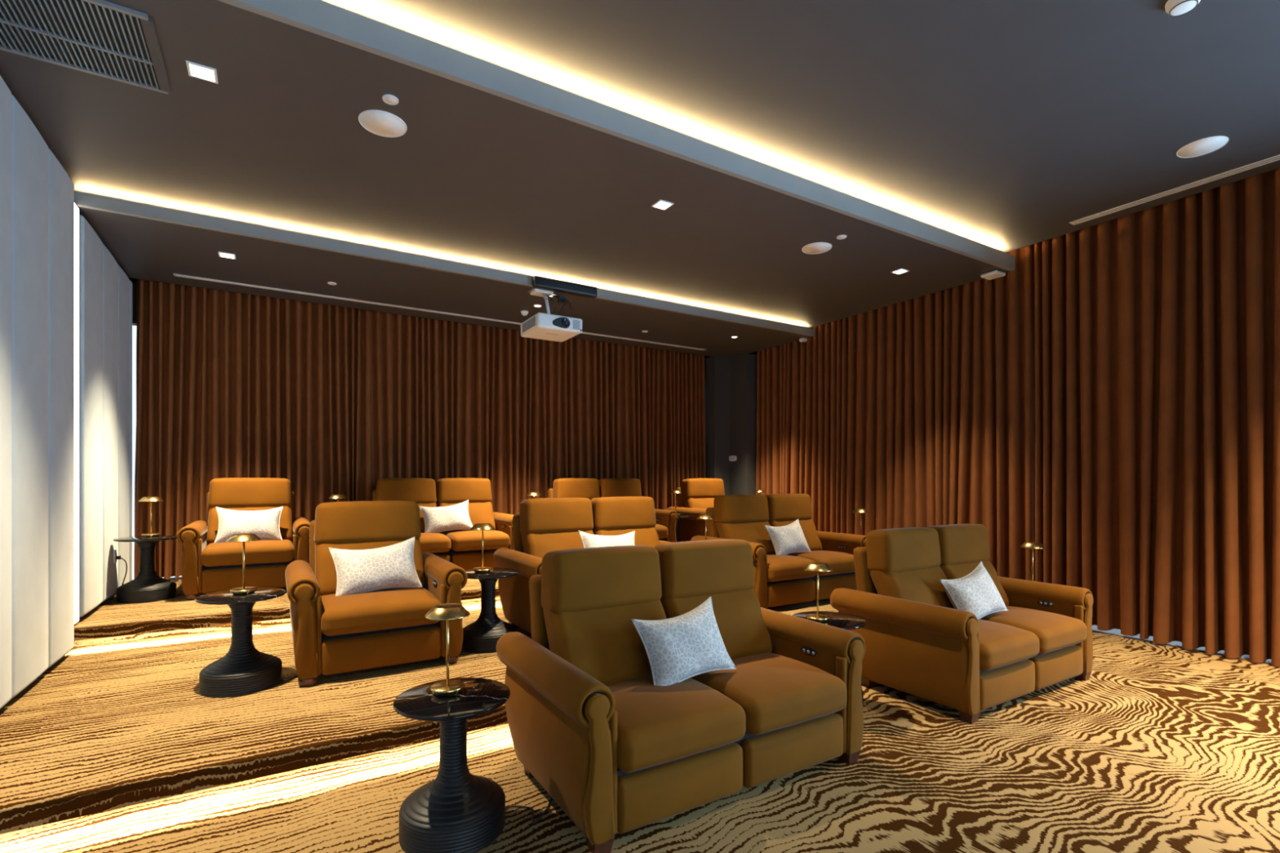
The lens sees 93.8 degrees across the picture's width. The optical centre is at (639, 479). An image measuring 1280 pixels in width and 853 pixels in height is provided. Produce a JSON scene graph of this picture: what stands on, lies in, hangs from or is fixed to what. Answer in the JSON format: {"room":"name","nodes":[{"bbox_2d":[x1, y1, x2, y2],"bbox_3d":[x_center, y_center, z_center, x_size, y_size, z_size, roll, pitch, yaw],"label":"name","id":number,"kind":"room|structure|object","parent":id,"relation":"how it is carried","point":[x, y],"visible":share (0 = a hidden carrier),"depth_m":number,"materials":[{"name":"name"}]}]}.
{"room":"home theater","nodes":[
{"label":"home theater","id":0,"kind":"room"},
{"bbox_2d":[0,75,132,708],"bbox_3d":[-2.495,-0.475,1.668,0.162,4.150,10.450,0,0,-31],"label":"wall","id":1,"kind":"structure","parent":0,"point":[66,301],"depth_m":3.76,"materials":[{"name":"paint"}]},
{"bbox_2d":[113,549,120,563],"bbox_3d":[-4.535,0.665,5.197,0.043,0.115,0.075,0,0,-31],"label":"wall outlet","id":2,"kind":"object","parent":1,"relation":"attached to","point":[115,557],"visible":1,"depth_m":5.17,"materials":[{"name":"white plastic"}]},
{"bbox_2d":[120,557,127,585],"bbox_3d":[-4.398,0.857,5.103,0.326,0.360,0.066,0,0,43],"label":"power cord","id":3,"kind":"object","parent":2,"relation":"attached to","point":[124,560],"visible":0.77,"depth_m":5.19,"materials":[{"name":"black plastic"}]},
{"bbox_2d":[132,278,710,358],"bbox_3d":[-1.840,-0.575,8.263,8.160,3.950,0.120,0,0,-31],"label":"wall","id":4,"kind":"structure","parent":0,"point":[134,280],"depth_m":6.15,"materials":[{"name":"paint"}]},
{"bbox_2d":[0,0,1279,358],"bbox_3d":[0.933,-2.304,3.823,8.460,0.691,10.750,0,0,-31],"label":"ceiling","id":5,"kind":"structure","parent":0,"point":[944,139],"depth_m":3.88,"materials":[{"name":"grey paint"}]},
{"bbox_2d":[0,0,171,94],"bbox_3d":[-2.671,-2.081,2.777,0.720,0.018,0.625,0,0,-31],"label":"ceiling vent","id":6,"kind":"object","parent":5,"relation":"in","point":[103,38],"visible":1,"depth_m":2.83,"materials":[{"name":"grey metal"}]},
{"bbox_2d":[186,60,217,84],"bbox_3d":[-2.245,-2.087,3.073,0.124,0.006,0.124,0,0,-31],"label":"recessed light","id":7,"kind":"object","parent":5,"relation":"in","point":[195,70],"visible":1,"depth_m":3.07,"materials":[{"name":"white plastic"}]},
{"bbox_2d":[217,251,235,259],"bbox_3d":[-3.611,-1.957,5.238,0.124,0.006,0.124,0,0,-31],"label":"recessed light","id":8,"kind":"object","parent":5,"relation":"in","point":[224,255],"visible":1,"depth_m":5.24,"materials":[{"name":"white plastic"}]},
{"bbox_2d":[327,281,336,284],"bbox_3d":[-3.079,-1.956,5.987,0.080,0.007,0.080,0,0,-31],"label":"sprinkler cover","id":9,"kind":"object","parent":5,"relation":"attached to","point":[329,282],"visible":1,"depth_m":5.98,"materials":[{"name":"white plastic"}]},
{"bbox_2d":[173,273,520,324],"bbox_3d":[-2.974,-1.956,6.623,3.470,0.007,0.085,0,0,-31],"label":"ceiling vent","id":10,"kind":"object","parent":5,"relation":"in","point":[321,295],"depth_m":6.44,"materials":[{"name":"white plastic"}]},
{"bbox_2d":[358,110,407,137],"bbox_3d":[-1.510,-2.087,3.519,0.264,0.007,0.264,0,0,-31],"label":"ceiling speaker","id":11,"kind":"object","parent":5,"relation":"attached to","point":[382,123],"visible":1,"depth_m":3.51,"materials":[{"name":"white plastic"}]},
{"bbox_2d":[382,94,398,105],"bbox_3d":[-1.372,-2.087,3.293,0.084,0.007,0.084,0,0,-31],"label":"sprinkler cover","id":12,"kind":"object","parent":5,"relation":"attached to","point":[390,100],"visible":1,"depth_m":3.29,"materials":[{"name":"white plastic"}]},
{"bbox_2d":[133,279,706,579],"bbox_3d":[-1.983,-0.509,7.825,7.140,3.083,0.206,0,0,-31],"label":"curtain","id":13,"kind":"object","parent":5,"relation":"hanging from","point":[327,400],"visible":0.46,"depth_m":7.11,"materials":[{"name":"brown fabric"}]},
{"bbox_2d":[520,311,528,315],"bbox_3d":[-1.351,-1.938,7.003,0.092,0.045,0.092,0,0,-31],"label":"sensor","id":14,"kind":"object","parent":5,"relation":"attached to","point":[522,313],"visible":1,"depth_m":6.98,"materials":[{"name":"white plastic"}]},
{"bbox_2d":[533,304,542,307],"bbox_3d":[-1.156,-1.957,6.758,0.096,0.006,0.096,0,0,-31],"label":"recessed light","id":15,"kind":"object","parent":5,"relation":"in","point":[534,305],"visible":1,"depth_m":6.75,"materials":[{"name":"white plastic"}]},
{"bbox_2d":[520,287,582,342],"bbox_3d":[-0.898,-1.675,5.931,0.546,0.569,0.792,0,0,-31],"label":"projector","id":16,"kind":"object","parent":5,"relation":"hanging from","point":[547,326],"visible":1,"depth_m":5.68,"materials":[{"name":"white plastic"}]},
{"bbox_2d":[522,316,535,333],"bbox_3d":[-1.051,-1.462,5.665,0.007,0.084,0.324,0,0,-31],"label":"vent","id":17,"kind":"object","parent":16,"relation":"attached to","point":[529,325],"depth_m":5.65,"materials":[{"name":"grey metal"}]},
{"bbox_2d":[573,320,580,329],"bbox_3d":[-0.603,-1.462,5.668,0.075,0.086,0.007,0,0,-31],"label":"vent","id":18,"kind":"object","parent":16,"relation":"attached to","point":[576,323],"depth_m":5.67,"materials":[{"name":"grey metal"}]},
{"bbox_2d":[532,275,597,297],"bbox_3d":[-0.771,-1.988,6.204,0.715,0.112,0.078,0,0,-31],"label":"bar","id":19,"kind":"object","parent":5,"relation":"attached to","point":[540,282],"visible":1,"depth_m":6.16,"materials":[{"name":"black plastic"}]},
{"bbox_2d":[581,331,706,350],"bbox_3d":[0.100,-1.956,8.502,2.069,0.007,0.085,0,0,-31],"label":"ceiling vent","id":20,"kind":"object","parent":5,"relation":"in","point":[582,332],"depth_m":8.45,"materials":[{"name":"white plastic"}]},
{"bbox_2d":[651,200,673,210],"bbox_3d":[0.171,-2.087,4.559,0.124,0.006,0.124,0,0,-31],"label":"recessed light","id":21,"kind":"object","parent":5,"relation":"in","point":[660,204],"visible":1,"depth_m":4.56,"materials":[{"name":"white plastic"}]},
{"bbox_2d":[799,337,807,342],"bbox_3d":[2.259,-1.925,8.296,0.085,0.059,0.085,0,0,-31],"label":"wall sensor","id":22,"kind":"object","parent":5,"relation":"attached to","point":[801,340],"visible":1,"depth_m":8.27,"materials":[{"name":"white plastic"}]},
{"bbox_2d":[801,242,831,253],"bbox_3d":[1.598,-2.087,5.412,0.264,0.007,0.264,0,0,-31],"label":"ceiling speaker","id":23,"kind":"object","parent":5,"relation":"attached to","point":[816,247],"visible":1,"depth_m":5.41,"materials":[{"name":"white plastic"}]},
{"bbox_2d":[836,235,846,239],"bbox_3d":[1.738,-2.087,5.161,0.084,0.007,0.084,0,0,-31],"label":"sprinkler cover","id":24,"kind":"object","parent":5,"relation":"attached to","point":[840,237],"visible":1,"depth_m":5.16,"materials":[{"name":"white plastic"}]},
{"bbox_2d":[890,268,909,275],"bbox_3d":[2.614,-2.087,6.016,0.124,0.006,0.124,0,0,-31],"label":"recessed light","id":25,"kind":"object","parent":5,"relation":"in","point":[900,271],"visible":1,"depth_m":6.01,"materials":[{"name":"white plastic"}]},
{"bbox_2d":[980,270,1005,279],"bbox_3d":[3.576,-2.070,6.066,0.170,0.040,0.170,0,0,-31],"label":"ceiling speaker","id":26,"kind":"object","parent":5,"relation":"attached to","point":[994,274],"visible":1,"depth_m":6.03,"materials":[{"name":"white plastic"}]},
{"bbox_2d":[1034,168,1279,666],"bbox_3d":[4.772,-0.529,4.547,0.246,3.843,3.300,0,0,-31],"label":"curtain","id":27,"kind":"object","parent":5,"relation":"hanging from","point":[1157,329],"visible":0.88,"depth_m":5.04,"materials":[{"name":"brown fabric"}]},
{"bbox_2d":[1069,154,1279,225],"bbox_3d":[4.687,-2.287,4.008,0.090,0.007,3.166,0,0,-31],"label":"ceiling vent","id":28,"kind":"object","parent":5,"relation":"in","point":[1277,157],"visible":1,"depth_m":4.71,"materials":[{"name":"white plastic"}]},
{"bbox_2d":[1164,0,1200,17],"bbox_3d":[2.595,-2.268,2.858,0.136,0.044,0.136,0,0,-31],"label":"smoke detector","id":29,"kind":"object","parent":5,"relation":"attached to","point":[1173,8],"visible":1,"depth_m":2.85,"materials":[{"name":"white plastic"}]},
{"bbox_2d":[1176,136,1228,158],"bbox_3d":[3.872,-2.287,4.125,0.264,0.007,0.264,0,0,-31],"label":"ceiling speaker","id":30,"kind":"object","parent":5,"relation":"attached to","point":[1206,145],"visible":1,"depth_m":4.12,"materials":[{"name":"white plastic"}]},
{"bbox_2d":[0,577,1279,852],"bbox_3d":[0.903,1.320,3.776,8.160,0.560,10.500,0,0,-31],"label":"floor","id":31,"kind":"structure","parent":0,"point":[115,747],"depth_m":2.79,"materials":[{"name":"brown carpet"}]},
{"bbox_2d":[112,534,177,603],"bbox_3d":[-4.286,0.772,5.209,0.448,0.535,0.448,0,0,-31],"label":"side table","id":32,"kind":"object","parent":31,"relation":"on","point":[148,586],"visible":0.99,"depth_m":5.13,"materials":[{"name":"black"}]},
{"bbox_2d":[138,496,164,537],"bbox_3d":[-4.295,0.329,5.262,0.176,0.352,0.176,0,0,-31],"label":"table lamp","id":33,"kind":"object","parent":32,"relation":"on","point":[146,499],"visible":1,"depth_m":5.23,"materials":[{"name":"gold metal"}]},
{"bbox_2d":[194,587,286,697],"bbox_3d":[-2.338,0.943,3.517,0.448,0.535,0.448,0,0,-31],"label":"side table","id":34,"kind":"object","parent":31,"relation":"on","point":[244,669],"visible":1,"depth_m":3.43,"materials":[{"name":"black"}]},
{"bbox_2d":[226,533,261,595],"bbox_3d":[-2.346,0.499,3.547,0.176,0.352,0.176,0,0,-31],"label":"table lamp","id":35,"kind":"object","parent":34,"relation":"on","point":[242,537],"visible":1,"depth_m":3.52,"materials":[{"name":"gold metal"}]},
{"bbox_2d":[176,477,310,599],"bbox_3d":[-3.744,0.512,5.760,1.039,1.055,1.037,0,0,-31],"label":"recliner armchair","id":36,"kind":"object","parent":31,"relation":"on","point":[207,566],"visible":0.85,"depth_m":5.46,"materials":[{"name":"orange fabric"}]},
{"bbox_2d":[200,539,293,566],"bbox_3d":[-3.640,0.667,5.589,0.698,0.188,0.636,0,0,-31],"label":"seat cushion","id":37,"kind":"object","parent":36,"relation":"on","point":[263,552],"depth_m":5.36,"materials":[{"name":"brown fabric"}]},
{"bbox_2d":[213,506,283,543],"bbox_3d":[-3.701,0.430,5.678,0.552,0.349,0.215,0,0,-32],"label":"throw pillow","id":38,"kind":"object","parent":36,"relation":"on","point":[264,524],"visible":0.84,"depth_m":5.62,"materials":[{"name":"fabric"}]},
{"bbox_2d":[280,675,297,681],"bbox_3d":[-2.111,1.203,3.660,0.067,0.007,0.178,0,0,22],"label":"power cord","id":39,"kind":"object","parent":31,"relation":"on","point":[296,675],"visible":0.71,"depth_m":3.60,"materials":[{"name":"black plastic"}]},
{"bbox_2d":[284,500,467,686],"bbox_3d":[-1.826,0.682,4.108,1.039,1.055,1.037,0,0,-31],"label":"recliner armchair","id":40,"kind":"object","parent":31,"relation":"on","point":[332,634],"visible":0.94,"depth_m":3.82,"materials":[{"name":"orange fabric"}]},
{"bbox_2d":[328,537,422,595],"bbox_3d":[-1.776,0.598,4.036,0.572,0.388,0.214,0,0,-29],"label":"throw pillow","id":41,"kind":"object","parent":40,"relation":"on","point":[362,571],"visible":0.96,"depth_m":3.96,"materials":[{"name":"fabric"}]},
{"bbox_2d":[320,586,441,635],"bbox_3d":[-1.721,0.837,3.937,0.698,0.188,0.636,0,0,-31],"label":"seat cushion","id":42,"kind":"object","parent":40,"relation":"on","point":[389,609],"depth_m":3.71,"materials":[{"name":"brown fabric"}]},
{"bbox_2d":[372,478,514,569],"bbox_3d":[-2.221,0.512,6.691,1.613,1.055,1.037,0,0,-31],"label":"recliner sofa","id":43,"kind":"object","parent":31,"relation":"on","point":[460,548],"visible":0.5,"depth_m":6.63,"materials":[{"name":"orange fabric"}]},
{"bbox_2d":[419,533,451,552],"bbox_3d":[-2.391,0.667,6.353,0.630,0.188,0.636,0,0,-31],"label":"seat cushion","id":44,"kind":"object","parent":43,"relation":"on","point":[429,542],"depth_m":6.19,"materials":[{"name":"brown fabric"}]},
{"bbox_2d":[418,499,472,533],"bbox_3d":[-2.142,0.430,6.649,0.577,0.392,0.218,0,0,-28],"label":"throw pillow","id":45,"kind":"object","parent":43,"relation":"on","point":[456,517],"visible":0.95,"depth_m":6.58,"materials":[{"name":"fabric"}]},
{"bbox_2d":[443,529,510,551],"bbox_3d":[-1.843,0.667,6.688,0.630,0.188,0.636,0,0,-31],"label":"seat cushion","id":46,"kind":"object","parent":43,"relation":"on","point":[460,540],"depth_m":6.46,"materials":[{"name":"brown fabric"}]},
{"bbox_2d":[392,677,510,852],"bbox_3d":[-0.747,1.133,2.397,0.448,0.535,0.448,0,0,-31],"label":"side table","id":47,"kind":"object","parent":31,"relation":"on","point":[460,811],"visible":1,"depth_m":2.31,"materials":[{"name":"black stone"}]},
{"bbox_2d":[424,603,470,696],"bbox_3d":[-0.782,0.689,2.435,0.176,0.352,0.176,0,0,-31],"label":"table lamp","id":48,"kind":"object","parent":47,"relation":"on","point":[446,611],"visible":1,"depth_m":2.40,"materials":[{"name":"gold metal"}]},
{"bbox_2d":[461,567,519,653],"bbox_3d":[-1.106,0.943,4.364,0.448,0.535,0.448,0,0,-31],"label":"side table","id":49,"kind":"object","parent":31,"relation":"on","point":[482,635],"visible":0.89,"depth_m":4.27,"materials":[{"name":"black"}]},
{"bbox_2d":[470,523,494,573],"bbox_3d":[-1.146,0.499,4.363,0.176,0.352,0.176,0,0,-31],"label":"table lamp","id":50,"kind":"object","parent":49,"relation":"on","point":[482,526],"visible":1,"depth_m":4.32,"materials":[{"name":"gold metal"}]},
{"bbox_2d":[505,796,551,823],"bbox_3d":[-0.457,1.393,2.581,0.175,0.007,0.270,0,0,20],"label":"power cord","id":51,"kind":"object","parent":31,"relation":"on","point":[550,800],"visible":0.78,"depth_m":2.53,"materials":[{"name":"black plastic"}]},
{"bbox_2d":[493,496,673,634],"bbox_3d":[-0.301,0.682,5.040,1.613,1.055,1.037,0,0,-31],"label":"recliner sofa","id":52,"kind":"object","parent":31,"relation":"on","point":[543,526],"visible":0.35,"depth_m":4.96,"materials":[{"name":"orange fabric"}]},
{"bbox_2d":[577,530,635,547],"bbox_3d":[-0.242,0.600,4.967,0.566,0.365,0.219,0,0,-35],"label":"throw pillow","id":53,"kind":"object","parent":52,"relation":"on","point":[589,540],"visible":0.43,"depth_m":4.90,"materials":[{"name":"fabric"}]},
{"bbox_2d":[547,478,678,542],"bbox_3d":[-0.425,0.512,7.789,1.613,1.055,1.037,0,0,-31],"label":"recliner sofa","id":54,"kind":"object","parent":31,"relation":"on","point":[590,488],"visible":0.23,"depth_m":7.79,"materials":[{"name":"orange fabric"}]},
{"bbox_2d":[654,524,667,538],"bbox_3d":[-0.047,0.667,7.786,0.630,0.188,0.636,0,0,-31],"label":"seat cushion","id":55,"kind":"object","parent":54,"relation":"on","point":[661,529],"depth_m":7.64,"materials":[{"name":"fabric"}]},
{"bbox_2d":[496,538,865,852],"bbox_3d":[0.215,0.873,2.994,1.613,1.055,1.037,0,0,-31],"label":"recliner sofa","id":56,"kind":"object","parent":31,"relation":"on","point":[617,750],"visible":0.93,"depth_m":2.75,"materials":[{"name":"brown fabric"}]},
{"bbox_2d":[605,675,746,773],"bbox_3d":[0.045,1.027,2.656,0.630,0.188,0.636,0,0,-31],"label":"seat cushion","id":57,"kind":"object","parent":56,"relation":"on","point":[655,725],"depth_m":2.44,"materials":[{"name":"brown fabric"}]},
{"bbox_2d":[631,596,736,685],"bbox_3d":[0.214,0.790,2.861,0.500,0.397,0.218,0,0,-28],"label":"throw pillow","id":58,"kind":"object","parent":56,"relation":"on","point":[682,647],"visible":0.94,"depth_m":2.79,"materials":[{"name":"fabric"}]},
{"bbox_2d":[689,652,847,735],"bbox_3d":[0.593,1.027,2.990,0.630,0.188,0.636,0,0,-31],"label":"seat cushion","id":59,"kind":"object","parent":56,"relation":"on","point":[775,691],"depth_m":2.80,"materials":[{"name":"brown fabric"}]},
{"bbox_2d":[675,515,692,542],"bbox_3d":[0.493,0.772,8.271,0.448,0.535,0.448,0,0,-31],"label":"side table","id":60,"kind":"object","parent":31,"relation":"on","point":[677,527],"visible":0.3,"depth_m":8.22,"materials":[{"name":"black plastic"}]},
{"bbox_2d":[669,490,681,515],"bbox_3d":[0.493,0.329,8.271,0.176,0.352,0.176,0,0,-31],"label":"table lamp","id":61,"kind":"object","parent":60,"relation":"on","point":[671,491],"visible":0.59,"depth_m":8.23,"materials":[{"name":"gold metal"}]},
{"bbox_2d":[666,478,724,541],"bbox_3d":[1.072,0.512,8.705,1.039,1.055,1.037,0,0,-31],"label":"recliner armchair","id":62,"kind":"object","parent":31,"relation":"on","point":[697,495],"visible":0.3,"depth_m":8.69,"materials":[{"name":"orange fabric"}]},
{"bbox_2d":[690,493,866,608],"bbox_3d":[1.449,0.682,6.134,1.613,1.055,1.037,0,0,-31],"label":"recliner sofa","id":63,"kind":"object","parent":31,"relation":"on","point":[779,580],"visible":0.72,"depth_m":5.97,"materials":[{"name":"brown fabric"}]},
{"bbox_2d":[764,519,811,555],"bbox_3d":[1.497,0.600,6.054,0.491,0.383,0.218,0,0,-28],"label":"throw pillow","id":64,"kind":"object","parent":63,"relation":"on","point":[790,538],"visible":0.96,"depth_m":5.97,"materials":[{"name":"fabric"}]},
{"bbox_2d":[766,554,817,582],"bbox_3d":[1.280,0.837,5.795,0.630,0.188,0.636,0,0,-31],"label":"seat cushion","id":65,"kind":"object","parent":63,"relation":"on","point":[780,568],"depth_m":5.53,"materials":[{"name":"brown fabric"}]},
{"bbox_2d":[786,550,855,575],"bbox_3d":[1.828,0.837,6.130,0.630,0.188,0.636,0,0,-31],"label":"seat cushion","id":66,"kind":"object","parent":63,"relation":"on","point":[842,562],"depth_m":5.91,"materials":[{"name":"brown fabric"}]},
{"bbox_2d":[792,611,866,705],"bbox_3d":[1.169,1.133,3.715,0.448,0.535,0.448,0,0,-31],"label":"side table","id":67,"kind":"object","parent":31,"relation":"on","point":[838,620],"visible":0.06,"depth_m":3.68,"materials":[{"name":"black plastic"}]},
{"bbox_2d":[803,562,832,622],"bbox_3d":[1.088,0.689,3.666,0.176,0.352,0.176,0,0,-31],"label":"table lamp","id":68,"kind":"object","parent":67,"relation":"on","point":[811,566],"visible":0.98,"depth_m":3.62,"materials":[{"name":"gold metal"}]},
{"bbox_2d":[755,244,1035,581],"bbox_3d":[2.892,-0.529,7.691,0.205,3.843,4.034,0,0,-31],"label":"curtain","id":69,"kind":"object","parent":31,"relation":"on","point":[919,411],"visible":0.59,"depth_m":7.03,"materials":[{"name":"brown fabric"}]},
{"bbox_2d":[830,524,1093,724],"bbox_3d":[2.275,0.873,4.207,1.613,1.055,1.037,0,0,-31],"label":"recliner sofa","id":70,"kind":"object","parent":31,"relation":"on","point":[917,644],"visible":0.92,"depth_m":3.93,"materials":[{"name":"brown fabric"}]},
{"bbox_2d":[938,561,1008,619],"bbox_3d":[2.293,0.795,4.109,0.518,0.424,0.218,0,0,-26],"label":"throw pillow","id":71,"kind":"object","parent":70,"relation":"on","point":[975,593],"visible":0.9,"depth_m":4.03,"materials":[{"name":"fabric"}]},
{"bbox_2d":[977,619,1039,671],"bbox_3d":[2.106,1.027,3.868,0.630,0.188,0.636,0,0,-31],"label":"seat cushion","id":72,"kind":"object","parent":70,"relation":"on","point":[1000,645],"depth_m":3.61,"materials":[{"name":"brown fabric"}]},
{"bbox_2d":[979,605,1086,653],"bbox_3d":[2.653,1.027,4.203,0.630,0.188,0.636,0,0,-31],"label":"seat cushion","id":73,"kind":"object","parent":70,"relation":"on","point":[1056,628],"depth_m":4.01,"materials":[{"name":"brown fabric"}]},
{"bbox_2d":[1092,625,1271,663],"bbox_3d":[5.646,1.473,3.792,0.650,0.154,5.580,0,0,-31],"label":"trim","id":74,"kind":"structure","parent":31,"relation":"on","point":[1114,631],"depth_m":5.22,"materials":[{"name":"stone"}]},
{"bbox_3d":[3.181,1.133,4.852,0.448,0.535,0.448,0,0,-31],"label":"side table","id":75,"kind":"object","parent":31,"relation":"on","visible":0},
{"bbox_2d":[1020,542,1045,581],"bbox_3d":[3.181,0.689,4.852,0.176,0.352,0.176,0,0,-31],"label":"table lamp","id":76,"kind":"object","parent":75,"relation":"on","point":[1032,545],"visible":0.55,"depth_m":4.82,"materials":[{"name":"gold metal"}]},
{"bbox_3d":[0.609,0.942,5.530,0.448,0.535,0.448,0,0,-31],"label":"side table","id":77,"kind":"object","parent":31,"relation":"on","visible":0},
{"bbox_2d":[697,514,715,540],"bbox_3d":[0.609,0.499,5.530,0.176,0.352,0.176,0,0,-31],"label":"table lamp","id":78,"kind":"object","parent":77,"relation":"on","point":[705,517],"visible":0.59,"depth_m":5.49,"materials":[{"name":"gold metal"}]},
{"bbox_3d":[2.420,0.942,6.566,0.448,0.535,0.448,0,0,-31],"label":"side table","id":79,"kind":"object","parent":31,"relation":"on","visible":0},
{"bbox_2d":[852,508,869,534],"bbox_3d":[2.420,0.499,6.566,0.176,0.352,0.176,0,0,-31],"label":"table lamp","id":80,"kind":"object","parent":79,"relation":"on","point":[856,510],"visible":0.52,"depth_m":6.53,"materials":[{"name":"gold metal"}]},
{"bbox_3d":[-3.015,0.772,6.009,0.448,0.535,0.448,0,0,-31],"label":"side table","id":81,"kind":"object","parent":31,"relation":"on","visible":0},
{"bbox_2d":[328,494,347,502],"bbox_3d":[-3.050,0.329,6.047,0.176,0.352,0.176,0,0,-31],"label":"table lamp","id":82,"kind":"object","parent":81,"relation":"on","point":[332,496],"visible":0.47,"depth_m":5.99,"materials":[{"name":"gold metal"}]},
{"bbox_3d":[-1.239,0.772,7.072,0.448,0.535,0.448,0,0,-31],"label":"side table","id":83,"kind":"object","parent":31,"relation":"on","visible":0},
{"bbox_2d":[526,492,541,498],"bbox_3d":[-1.258,0.329,7.084,0.176,0.352,0.176,0,0,-31],"label":"table lamp","id":84,"kind":"object","parent":83,"relation":"on","point":[533,494],"visible":0.52,"depth_m":7.03,"materials":[{"name":"gold metal"}]},
{"bbox_3d":[1.800,0.772,8.953,0.448,0.535,0.448,0,0,-31],"label":"side table","id":85,"kind":"object","parent":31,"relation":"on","visible":0},
{"bbox_2d":[754,489,765,494],"bbox_3d":[1.800,0.329,8.953,0.176,0.352,0.176,0,0,-31],"label":"table lamp","id":86,"kind":"object","parent":85,"relation":"on","point":[756,491],"visible":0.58,"depth_m":8.90,"materials":[{"name":"gold metal"}]},
{"bbox_2d":[704,353,756,494],"bbox_3d":[1.490,-0.460,9.731,0.745,3.000,0.850,0,0,-31],"label":"wall","id":87,"kind":"structure","parent":0,"point":[730,384],"depth_m":9.55,"materials":[{"name":"grey paint"}]},
{"bbox_2d":[728,455,737,461],"bbox_3d":[1.487,-0.335,9.606,0.020,0.092,0.185,0,0,-31],"label":"thermostat","id":88,"kind":"object","parent":87,"relation":"attached to","point":[732,458],"visible":1,"depth_m":9.59,"materials":[{"name":"white plastic"}]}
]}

